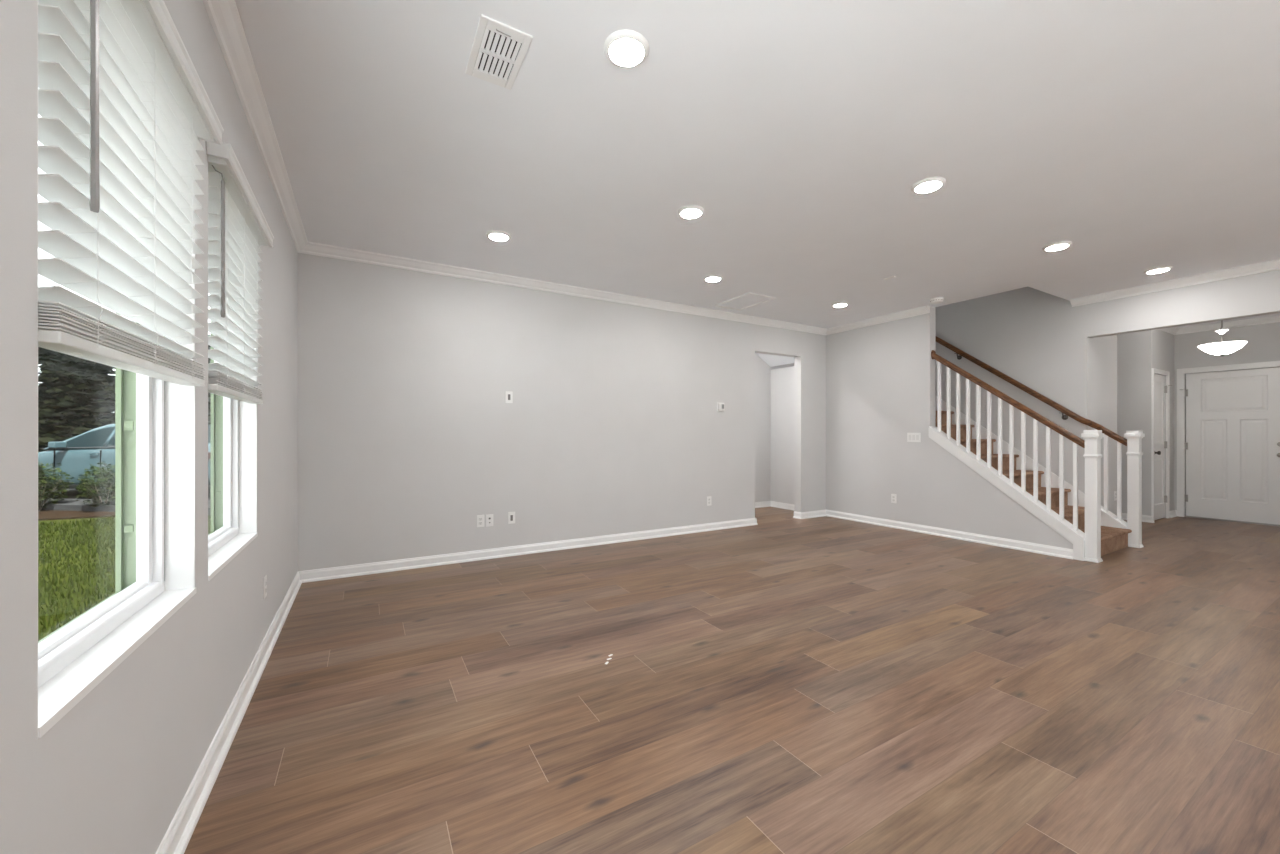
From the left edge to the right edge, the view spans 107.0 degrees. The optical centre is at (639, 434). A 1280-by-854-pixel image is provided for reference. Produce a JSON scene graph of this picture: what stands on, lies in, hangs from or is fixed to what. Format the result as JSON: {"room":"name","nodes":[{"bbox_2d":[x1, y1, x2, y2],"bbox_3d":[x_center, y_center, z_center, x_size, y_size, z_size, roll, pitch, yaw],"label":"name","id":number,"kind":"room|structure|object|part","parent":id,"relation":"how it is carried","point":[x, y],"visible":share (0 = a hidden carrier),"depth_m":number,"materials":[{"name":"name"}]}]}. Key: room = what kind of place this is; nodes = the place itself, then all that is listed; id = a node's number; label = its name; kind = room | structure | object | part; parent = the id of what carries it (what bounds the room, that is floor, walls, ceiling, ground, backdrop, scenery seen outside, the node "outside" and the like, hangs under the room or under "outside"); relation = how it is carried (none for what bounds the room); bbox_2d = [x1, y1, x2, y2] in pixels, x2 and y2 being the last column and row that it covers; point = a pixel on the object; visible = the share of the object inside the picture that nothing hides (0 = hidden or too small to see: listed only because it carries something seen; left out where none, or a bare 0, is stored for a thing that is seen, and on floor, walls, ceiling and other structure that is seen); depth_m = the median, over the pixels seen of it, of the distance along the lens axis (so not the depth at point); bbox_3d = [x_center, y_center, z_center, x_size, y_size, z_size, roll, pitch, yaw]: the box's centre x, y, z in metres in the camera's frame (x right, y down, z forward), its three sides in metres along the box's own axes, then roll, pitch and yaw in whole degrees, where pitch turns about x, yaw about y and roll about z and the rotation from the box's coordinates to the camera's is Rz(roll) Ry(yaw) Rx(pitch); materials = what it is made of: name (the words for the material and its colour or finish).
{"room":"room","nodes":[
{"label":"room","id":0,"kind":"room"},
{"bbox_2d":[0,0,297,853],"bbox_3d":[-0.914,-0.180,0.454,0.170,2.740,10.100,0,0,-30],"label":"wall","id":1,"kind":"structure","parent":0,"point":[113,774],"depth_m":1.11,"materials":[{"name":"beige paint"}]},
{"bbox_2d":[38,210,195,737],"bbox_3d":[-1.300,-0.249,1.125,0.173,1.522,0.850,0,0,-30],"label":"window","id":2,"kind":"structure","parent":1,"relation":"in","point":[155,418],"depth_m":1.43,"materials":[{"name":"white paint"}]},
{"bbox_3d":[-1.320,0.100,1.114,0.028,0.740,0.790,0,0,-30],"label":"sash","id":3,"kind":"part","parent":2,"relation":"part of","materials":[{"name":"white plastic"}]},
{"bbox_3d":[-1.310,-0.257,1.120,0.050,1.498,0.842,0,0,-30],"label":"frame","id":4,"kind":"part","parent":2,"relation":"part of","materials":[{"name":"white plastic"}]},
{"bbox_3d":[-1.259,0.502,1.149,0.078,0.020,0.850,0,0,-30],"label":"sill","id":5,"kind":"part","parent":2,"relation":"part of","materials":[{"name":"white paint"}]},
{"bbox_2d":[38,0,223,385],"bbox_3d":[-1.224,-0.589,1.162,0.132,0.866,0.904,0,0,-30],"label":"window blind","id":6,"kind":"object","parent":2,"relation":"attached to","point":[124,107],"visible":0.95,"depth_m":1.05,"materials":[{"name":"white plastic"}]},
{"bbox_3d":[-1.087,-0.565,0.920,0.064,0.790,0.035,0,0,-30],"label":"ladder cord","id":7,"kind":"part","parent":6,"relation":"part of","materials":[{"name":"white fabric"}]},
{"bbox_3d":[-1.232,-0.169,1.166,0.056,0.022,0.840,0,0,-30],"label":"rail","id":8,"kind":"part","parent":6,"relation":"part of","materials":[{"name":"white plastic"}]},
{"bbox_3d":[-1.232,-0.565,1.171,0.064,0.790,0.035,0,0,-30],"label":"ladder cord","id":9,"kind":"part","parent":6,"relation":"part of","materials":[{"name":"white fabric"}]},
{"bbox_3d":[-1.377,-0.565,1.422,0.064,0.790,0.035,0,0,-30],"label":"ladder cord","id":10,"kind":"part","parent":6,"relation":"part of","materials":[{"name":"white fabric"}]},
{"bbox_2d":[155,572,301,853],"bbox_3d":[-0.525,1.145,-0.020,0.031,0.090,8.890,0,0,-30],"label":"baseboard","id":11,"kind":"structure","parent":1,"relation":"attached to","point":[177,837],"depth_m":1.73,"materials":[{"name":"white paint"}]},
{"bbox_2d":[208,291,257,580],"bbox_3d":[-1.799,-0.249,1.989,0.173,1.522,0.855,0,0,-30],"label":"window","id":12,"kind":"structure","parent":1,"relation":"in","point":[233,422],"depth_m":2.31,"materials":[{"name":"white paint"}]},
{"bbox_3d":[-1.819,0.100,1.978,0.028,0.740,0.795,0,0,-30],"label":"sash","id":13,"kind":"part","parent":12,"relation":"part of","materials":[{"name":"white plastic"}]},
{"bbox_3d":[-1.809,-0.257,1.984,0.050,1.498,0.847,0,0,-30],"label":"frame","id":14,"kind":"part","parent":12,"relation":"part of","materials":[{"name":"white plastic"}]},
{"bbox_3d":[-1.758,0.502,2.013,0.078,0.020,0.855,0,0,-30],"label":"sill","id":15,"kind":"part","parent":12,"relation":"part of","materials":[{"name":"white paint"}]},
{"bbox_2d":[206,141,273,403],"bbox_3d":[-1.723,-0.589,2.026,0.132,0.866,0.909,0,0,-30],"label":"window blind","id":16,"kind":"object","parent":12,"relation":"attached to","point":[237,224],"visible":0.91,"depth_m":1.90,"materials":[{"name":"white plastic"}]},
{"bbox_3d":[-1.584,-0.565,1.782,0.064,0.790,0.035,0,0,-30],"label":"ladder cord","id":17,"kind":"part","parent":16,"relation":"part of","materials":[{"name":"white fabric"}]},
{"bbox_3d":[-1.731,-0.585,2.030,0.054,0.689,0.845,0,0,-30],"label":"slat panel","id":18,"kind":"part","parent":16,"relation":"part of","materials":[{"name":"white plastic"}]},
{"bbox_3d":[-1.730,-0.169,2.030,0.056,0.022,0.845,0,0,-30],"label":"rail","id":19,"kind":"part","parent":16,"relation":"part of","materials":[{"name":"white plastic"}]},
{"bbox_3d":[-1.729,-0.565,2.033,0.064,0.790,0.035,0,0,-30],"label":"ladder cord","id":20,"kind":"part","parent":16,"relation":"part of","materials":[{"name":"white fabric"}]},
{"bbox_3d":[-1.874,-0.565,2.284,0.064,0.790,0.035,0,0,-30],"label":"ladder cord","id":21,"kind":"part","parent":16,"relation":"part of","materials":[{"name":"white fabric"}]},
{"bbox_2d":[203,0,307,251],"bbox_3d":[-0.506,-1.510,-0.009,0.074,0.079,8.890,0,0,-30],"label":"trim","id":22,"kind":"structure","parent":1,"relation":"attached to","point":[224,17],"depth_m":2.13,"materials":[{"name":"white paint"}]},
{"bbox_2d":[263,575,266,598],"bbox_3d":[-2.042,0.828,2.585,0.008,0.115,0.070,0,0,-30],"label":"wall outlet","id":23,"kind":"object","parent":1,"relation":"attached to","point":[265,577],"visible":1,"depth_m":2.57,"materials":[{"name":"white plastic"}]},
{"bbox_2d":[298,253,825,570],"bbox_3d":[-0.037,-0.180,5.464,6.360,2.740,0.120,0,0,-30],"label":"wall","id":24,"kind":"structure","parent":0,"point":[408,434],"depth_m":4.67,"materials":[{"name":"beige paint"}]},
{"bbox_2d":[477,515,483,526],"bbox_3d":[-1.524,0.823,4.531,0.070,0.115,0.008,0,0,-30],"label":"wall outlet","id":25,"kind":"object","parent":24,"relation":"attached to","point":[480,518],"visible":1,"depth_m":4.53,"materials":[{"name":"white plastic"}]},
{"bbox_2d":[486,514,492,526],"bbox_3d":[-1.450,0.825,4.571,0.070,0.115,0.014,0,0,-30],"label":"cable jack plate","id":26,"kind":"object","parent":24,"relation":"attached to","point":[489,518],"visible":1,"depth_m":4.57,"materials":[{"name":"white plastic"}]},
{"bbox_2d":[505,391,512,402],"bbox_3d":[-1.289,-0.372,4.667,0.070,0.115,0.007,0,0,-30],"label":"cable plate","id":27,"kind":"object","parent":24,"relation":"attached to","point":[508,394],"visible":1,"depth_m":4.66,"materials":[{"name":"white plastic"}]},
{"bbox_2d":[508,512,514,523],"bbox_3d":[-1.268,0.818,4.679,0.070,0.115,0.007,0,0,-30],"label":"cable plate","id":28,"kind":"object","parent":24,"relation":"attached to","point":[511,515],"visible":1,"depth_m":4.68,"materials":[{"name":"white plastic"}]},
{"bbox_2d":[298,501,825,582],"bbox_3d":[-0.272,1.145,5.870,6.360,0.090,1.121,0,0,-30],"label":"baseboard","id":29,"kind":"structure","parent":24,"relation":"attached to","point":[444,559],"depth_m":4.73,"materials":[{"name":"white paint"}]},
{"bbox_2d":[298,242,826,334],"bbox_3d":[0.012,-1.510,5.380,6.360,0.079,0.074,0,0,-30],"label":"trim","id":30,"kind":"structure","parent":24,"relation":"attached to","point":[311,248],"depth_m":4.72,"materials":[{"name":"white paint"}]},
{"bbox_2d":[707,496,710,505],"bbox_3d":[0.863,0.823,5.909,0.070,0.115,0.008,0,0,-30],"label":"wall outlet","id":31,"kind":"object","parent":24,"relation":"attached to","point":[708,497],"visible":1,"depth_m":5.91,"materials":[{"name":"white plastic"}]},
{"bbox_2d":[717,402,724,410],"bbox_3d":[1.026,-0.355,5.992,0.110,0.110,0.028,0,0,-30],"label":"thermostat","id":32,"kind":"object","parent":24,"relation":"attached to","point":[720,406],"visible":1,"depth_m":5.97,"materials":[{"name":"white plastic"}]},
{"bbox_2d":[184,506,1279,853],"bbox_3d":[3.806,1.190,3.179,11.050,0.001,10.100,0,0,-30],"label":"floor","id":33,"kind":"structure","parent":0,"point":[783,683],"depth_m":2.09,"materials":[{"name":"brown wood"}]},
{"bbox_2d":[936,396,1131,555],"bbox_3d":[3.764,0.027,6.511,1.026,2.327,4.034,0,0,-30],"label":"staircase","id":34,"kind":"structure","parent":33,"relation":"on","point":[1113,539],"depth_m":5.56,"materials":[{"name":"stained wood"},{"name":"white paint"}]},
{"bbox_2d":[235,0,1279,327],"bbox_3d":[3.861,-1.650,3.072,11.060,0.200,10.100,0,0,-30],"label":"ceiling","id":35,"kind":"structure","parent":0,"point":[1141,136],"depth_m":2.53,"materials":[{"name":"white paint"}]},
{"bbox_2d":[486,230,510,240],"bbox_3d":[-1.097,-1.540,3.680,0.184,0.020,0.184,0,0,-30],"label":"recessed light","id":36,"kind":"object","parent":35,"relation":"in","point":[496,235],"visible":1,"depth_m":3.65,"materials":[{"name":"white paint"}]},
{"bbox_2d":[465,14,532,89],"bbox_3d":[-0.581,-1.543,1.932,0.196,0.015,0.324,0,0,-30],"label":"ceiling vent","id":37,"kind":"object","parent":35,"relation":"in","point":[496,46],"visible":1,"depth_m":1.91,"materials":[{"name":"white metal"}]},
{"bbox_2d":[604,29,648,67],"bbox_3d":[-0.054,-1.540,1.903,0.184,0.020,0.184,0,0,-30],"label":"recessed light","id":38,"kind":"object","parent":35,"relation":"in","point":[625,48],"visible":1,"depth_m":1.88,"materials":[{"name":"white paint"}]},
{"bbox_2d":[678,205,703,218],"bbox_3d":[0.353,-1.540,3.288,0.184,0.020,0.184,0,0,-30],"label":"recessed light","id":39,"kind":"object","parent":35,"relation":"in","point":[690,211],"visible":1,"depth_m":3.26,"materials":[{"name":"white paint"}]},
{"bbox_2d":[704,275,721,281],"bbox_3d":[0.721,-1.540,4.679,0.184,0.020,0.184,0,0,-30],"label":"recessed light","id":40,"kind":"object","parent":35,"relation":"in","point":[710,278],"visible":1,"depth_m":4.64,"materials":[{"name":"white paint"}]},
{"bbox_2d":[714,292,775,310],"bbox_3d":[1.211,-1.543,5.503,0.400,0.014,0.600,0,0,-30],"label":"ceiling panel","id":41,"kind":"object","parent":35,"relation":"attached to","point":[747,300],"visible":1,"depth_m":5.49,"materials":[{"name":"white paint"}]},
{"bbox_3d":[1.211,-1.548,5.503,0.350,0.003,0.550,0,0,-30],"label":"panel","id":42,"kind":"part","parent":41,"relation":"part of","materials":[{"name":"white paint"}]},
{"bbox_2d":[832,302,848,306],"bbox_3d":[2.373,-1.540,5.620,0.184,0.020,0.184,0,0,-30],"label":"recessed light","id":43,"kind":"object","parent":35,"relation":"in","point":[839,304],"visible":1,"depth_m":5.57,"materials":[{"name":"white paint"}]},
{"bbox_2d":[911,177,945,193],"bbox_3d":[1.785,-1.540,2.936,0.184,0.020,0.184,0,0,-30],"label":"recessed light","id":44,"kind":"object","parent":35,"relation":"in","point":[927,185],"visible":1,"depth_m":2.91,"materials":[{"name":"white paint"}]},
{"bbox_2d":[930,297,943,303],"bbox_3d":[3.377,-1.525,5.391,0.132,0.050,0.132,0,0,-30],"label":"smoke detector","id":45,"kind":"object","parent":35,"relation":"attached to","point":[937,300],"visible":1,"depth_m":5.35,"materials":[{"name":"white plastic"}]},
{"bbox_2d":[1042,241,1071,250],"bbox_3d":[3.416,-1.540,3.883,0.184,0.020,0.184,0,0,-30],"label":"recessed light","id":46,"kind":"object","parent":35,"relation":"in","point":[1056,246],"visible":1,"depth_m":3.85,"materials":[{"name":"white paint"}]},
{"bbox_2d":[1144,266,1172,273],"bbox_3d":[4.853,-1.540,4.441,0.184,0.020,0.184,0,0,-30],"label":"recessed light","id":47,"kind":"object","parent":35,"relation":"in","point":[1164,268],"visible":1,"depth_m":4.41,"materials":[{"name":"white paint"}]},
{"bbox_2d":[1198,321,1246,355],"bbox_3d":[6.817,-1.235,5.552,0.368,0.630,0.368,0,0,-30],"label":"pendant light","id":48,"kind":"object","parent":35,"relation":"hanging from","point":[1222,348],"visible":0.86,"depth_m":5.49,"materials":[{"name":"white glass"}]},
{"bbox_3d":[6.817,-1.001,5.552,0.368,0.126,0.368,0,0,-30],"label":"lamp shade","id":49,"kind":"part","parent":48,"relation":"part of","materials":[{"name":"white glass"}]},
{"bbox_2d":[755,353,793,501],"bbox_3d":[1.588,-1.510,7.660,3.650,5.400,0.120,0,0,-30],"label":"wall","id":50,"kind":"structure","parent":0,"point":[762,369],"depth_m":7.86,"materials":[{"name":"beige paint"}]},
{"bbox_2d":[756,353,793,366],"bbox_3d":[2.124,-1.445,7.341,0.700,0.610,0.970,0,0,-30],"label":"ceiling","id":51,"kind":"structure","parent":0,"point":[771,360],"depth_m":7.67,"materials":[{"name":"white paint"}]},
{"bbox_2d":[771,306,1084,556],"bbox_3d":[3.245,-0.180,6.240,0.140,2.740,3.996,0,0,-30],"label":"wall","id":52,"kind":"structure","parent":0,"point":[881,378],"depth_m":6.13,"materials":[{"name":"beige paint"}]},
{"bbox_2d":[826,305,929,334],"bbox_3d":[3.088,-1.510,6.337,0.074,0.079,1.492,0,0,-30],"label":"trim","id":53,"kind":"structure","parent":52,"relation":"attached to","point":[922,310],"depth_m":6.21,"materials":[{"name":"white paint"}]},
{"bbox_2d":[891,494,896,502],"bbox_3d":[3.265,0.818,6.097,0.008,0.115,0.070,0,0,-30],"label":"wall outlet","id":54,"kind":"object","parent":52,"relation":"attached to","point":[893,496],"visible":1,"depth_m":6.09,"materials":[{"name":"white plastic"}]},
{"bbox_2d":[907,433,920,441],"bbox_3d":[3.393,0.030,5.875,0.008,0.115,0.165,0,0,-30],"label":"switch plate","id":55,"kind":"object","parent":52,"relation":"attached to","point":[911,437],"visible":1,"depth_m":5.87,"materials":[{"name":"white plastic"}]},
{"bbox_2d":[826,510,1072,558],"bbox_3d":[3.442,1.145,5.768,0.031,0.090,2.831,0,0,-30],"label":"baseboard","id":56,"kind":"structure","parent":52,"relation":"attached to","point":[984,539],"depth_m":5.38,"materials":[{"name":"white paint"}]},
{"bbox_2d":[928,426,1084,560],"bbox_3d":[3.893,0.543,5.130,0.157,1.293,1.424,0,0,-30],"label":"trim","id":57,"kind":"structure","parent":52,"relation":"attached to","point":[1038,509],"depth_m":4.96,"materials":[{"name":"white paint"}]},
{"bbox_2d":[931,350,1103,562],"bbox_3d":[3.924,0.081,5.083,0.128,2.218,1.530,0,0,-30],"label":"stair railing","id":58,"kind":"object","parent":57,"relation":"on","point":[1092,442],"visible":1,"depth_m":4.84,"materials":[{"name":"white paint"}]},
{"bbox_3d":[3.902,-0.430,5.122,0.060,1.111,1.442,0,0,-30],"label":"handrail","id":59,"kind":"part","parent":58,"relation":"part of","materials":[{"name":"brown wood"}]},
{"bbox_3d":[4.275,0.608,4.476,0.090,1.165,0.090,0,0,-30],"label":"newel post","id":60,"kind":"part","parent":58,"relation":"part of","materials":[{"name":"white paint"}]},
{"bbox_2d":[1091,335,1116,515],"bbox_3d":[4.770,-0.180,6.857,0.820,2.740,2.893,0,0,-30],"label":"wall","id":61,"kind":"structure","parent":0,"point":[1103,349],"depth_m":5.63,"materials":[{"name":"beige paint"}]},
{"bbox_2d":[935,270,1279,493],"bbox_3d":[5.715,-1.510,4.281,0.120,5.400,10.100,0,0,-30],"label":"wall","id":62,"kind":"structure","parent":0,"point":[1036,338],"depth_m":5.58,"materials":[{"name":"beige paint"}]},
{"bbox_2d":[936,336,1144,547],"bbox_3d":[4.522,-0.378,6.155,0.197,3.136,2.799,0,0,-33],"label":"stair railing","id":63,"kind":"object","parent":62,"relation":"attached to","point":[1134,453],"visible":0.82,"depth_m":5.13,"materials":[{"name":"white paint"}]},
{"bbox_3d":[4.527,-0.913,6.211,0.177,2.065,2.705,0,0,-30],"label":"handrail","id":64,"kind":"part","parent":63,"relation":"part of","materials":[{"name":"brown wood"}]},
{"bbox_3d":[5.266,0.608,5.048,0.090,1.165,0.090,0,0,-30],"label":"newel post","id":65,"kind":"part","parent":63,"relation":"part of","materials":[{"name":"white paint"}]},
{"bbox_2d":[1101,506,1126,528],"bbox_3d":[5.163,0.960,5.227,0.150,0.461,0.323,0,0,-30],"label":"trim","id":66,"kind":"structure","parent":62,"relation":"attached to","point":[1108,519],"depth_m":5.17,"materials":[{"name":"white paint"}]},
{"bbox_2d":[1070,259,1279,306],"bbox_3d":[6.547,-1.510,2.646,0.074,0.079,6.435,0,0,-30],"label":"trim","id":67,"kind":"structure","parent":62,"relation":"attached to","point":[1272,265],"depth_m":4.69,"materials":[{"name":"white paint"}]},
{"bbox_2d":[1117,329,1173,517],"bbox_3d":[6.684,-0.180,7.962,1.040,2.740,2.893,0,0,-30],"label":"wall","id":68,"kind":"structure","parent":0,"point":[1137,352],"depth_m":6.62,"materials":[{"name":"beige paint"}]},
{"bbox_2d":[1122,510,1176,522],"bbox_3d":[5.740,1.145,7.399,3.240,0.090,2.925,0,0,-30],"label":"baseboard","id":69,"kind":"structure","parent":68,"relation":"attached to","point":[1145,518],"depth_m":6.65,"materials":[{"name":"white paint"}]},
{"bbox_2d":[1151,368,1171,521],"bbox_3d":[7.270,0.141,6.623,0.701,2.098,0.103,0,0,-30],"label":"door","id":70,"kind":"structure","parent":68,"relation":"in","point":[1158,388],"depth_m":6.67,"materials":[{"name":"white paint"}]},
{"bbox_2d":[1174,322,1279,514],"bbox_3d":[8.318,-0.180,6.292,0.120,2.740,3.420,0,0,-30],"label":"wall","id":71,"kind":"structure","parent":0,"point":[1263,340],"depth_m":6.60,"materials":[{"name":"beige paint"}]},
{"bbox_2d":[1177,361,1279,526],"bbox_3d":[8.162,0.113,6.497,0.166,2.155,1.070,0,0,-30],"label":"door","id":72,"kind":"structure","parent":71,"relation":"in","point":[1232,445],"depth_m":6.52,"materials":[{"name":"white paint"}]},
{"label":"outside","id":73,"kind":"structure","parent":0,"visible":0},
{"bbox_2d":[38,513,210,640],"bbox_3d":[-27.604,1.490,7.157,39.345,0.300,80.000,0,0,-30],"label":"lawn","id":74,"kind":"structure","parent":73,"point":[63,617],"depth_m":4.72,"materials":[{"name":"green plant"}]},
{"bbox_2d":[38,347,92,444],"bbox_3d":[-19.023,-1.351,15.626,2.312,5.491,2.277,0,0,-43],"label":"tree","id":75,"kind":"object","parent":74,"relation":"on","point":[42,352],"visible":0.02,"depth_m":15.09,"materials":[{"name":"green plant"}]},
{"bbox_2d":[38,349,114,451],"bbox_3d":[-16.284,-0.972,13.922,2.422,4.733,2.273,0,0,-30],"label":"tree","id":76,"kind":"object","parent":74,"relation":"on","point":[69,388],"visible":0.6,"depth_m":13.45,"materials":[{"name":"green plant"}]},
{"bbox_2d":[38,510,114,520],"bbox_3d":[-9.632,1.350,8.267,3.794,0.080,1.785,0,0,-12],"label":"mulch bed","id":77,"kind":"object","parent":74,"relation":"on","point":[43,515],"visible":0.15,"depth_m":7.81,"materials":[{"name":"brown soil"}]},
{"bbox_2d":[38,462,74,510],"bbox_3d":[-10.440,0.891,8.231,0.753,0.865,0.742,0,0,8],"label":"shrub","id":78,"kind":"object","parent":77,"relation":"on","point":[43,499],"visible":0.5,"depth_m":8.29,"materials":[{"name":"green plant"}]},
{"bbox_3d":[-10.425,1.056,8.241,0.519,0.536,0.532,0,0,-30],"label":"stem","id":79,"kind":"part","parent":78,"relation":"part of","materials":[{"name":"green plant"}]},
{"bbox_2d":[75,462,114,507],"bbox_3d":[-9.283,0.890,8.220,0.712,0.868,0.702,0,0,19],"label":"shrub","id":80,"kind":"object","parent":77,"relation":"on","point":[85,483],"visible":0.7,"depth_m":8.11,"materials":[{"name":"green plant"}]},
{"bbox_3d":[-9.268,1.056,8.216,0.476,0.535,0.488,0,0,-30],"label":"stem","id":81,"kind":"part","parent":80,"relation":"part of","materials":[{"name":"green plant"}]},
{"bbox_2d":[208,335,210,424],"bbox_3d":[-13.862,-0.969,15.107,2.306,4.729,2.352,0,0,-15],"label":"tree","id":82,"kind":"object","parent":74,"relation":"on","point":[209,346],"visible":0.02,"depth_m":14.77,"materials":[{"name":"green plant"}]},
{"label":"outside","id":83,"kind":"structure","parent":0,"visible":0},
{"bbox_2d":[38,486,210,515],"bbox_3d":[-11.074,1.325,10.061,11.000,0.230,3.400,0,0,7],"label":"driveway","id":84,"kind":"structure","parent":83,"point":[69,503],"depth_m":8.26,"materials":[{"name":"concrete"}]},
{"bbox_2d":[38,423,210,495],"bbox_3d":[-10.114,0.494,9.732,4.678,1.511,2.100,0,0,7],"label":"car","id":85,"kind":"object","parent":84,"relation":"on","point":[96,445],"visible":0.2,"depth_m":8.91,"materials":[{"name":"blue paint"}]},
{"bbox_2d":[48,442,66,447],"bbox_3d":[-10.891,0.193,8.873,0.140,0.135,0.210,0,0,7],"label":"mirror","id":86,"kind":"object","parent":85,"relation":"on","point":[50,444],"depth_m":8.81,"materials":[{"name":"blue paint"}]},
{"bbox_3d":[-10.207,0.975,8.864,2.200,0.070,0.065,0,0,7],"label":"sill trim","id":87,"kind":"part","parent":85,"relation":"part of","materials":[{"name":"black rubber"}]},
{"bbox_3d":[-9.843,0.220,8.831,2.270,0.061,0.013,0,0,7],"label":"belt trim","id":88,"kind":"part","parent":85,"relation":"part of","materials":[{"name":"silver metal"}]},
{"bbox_3d":[7.732,-0.180,4.048,3.140,2.740,0.120,0,0,-30],"label":"wall","id":89,"kind":"structure","parent":0,"visible":0},
{"bbox_2d":[1159,315,1279,334],"bbox_3d":[7.100,-1.510,5.143,3.140,0.079,2.407,0,0,-30],"label":"trim","id":90,"kind":"structure","parent":89,"relation":"attached to","point":[1270,319],"depth_m":6.54,"materials":[{"name":"white paint"}]}
]}

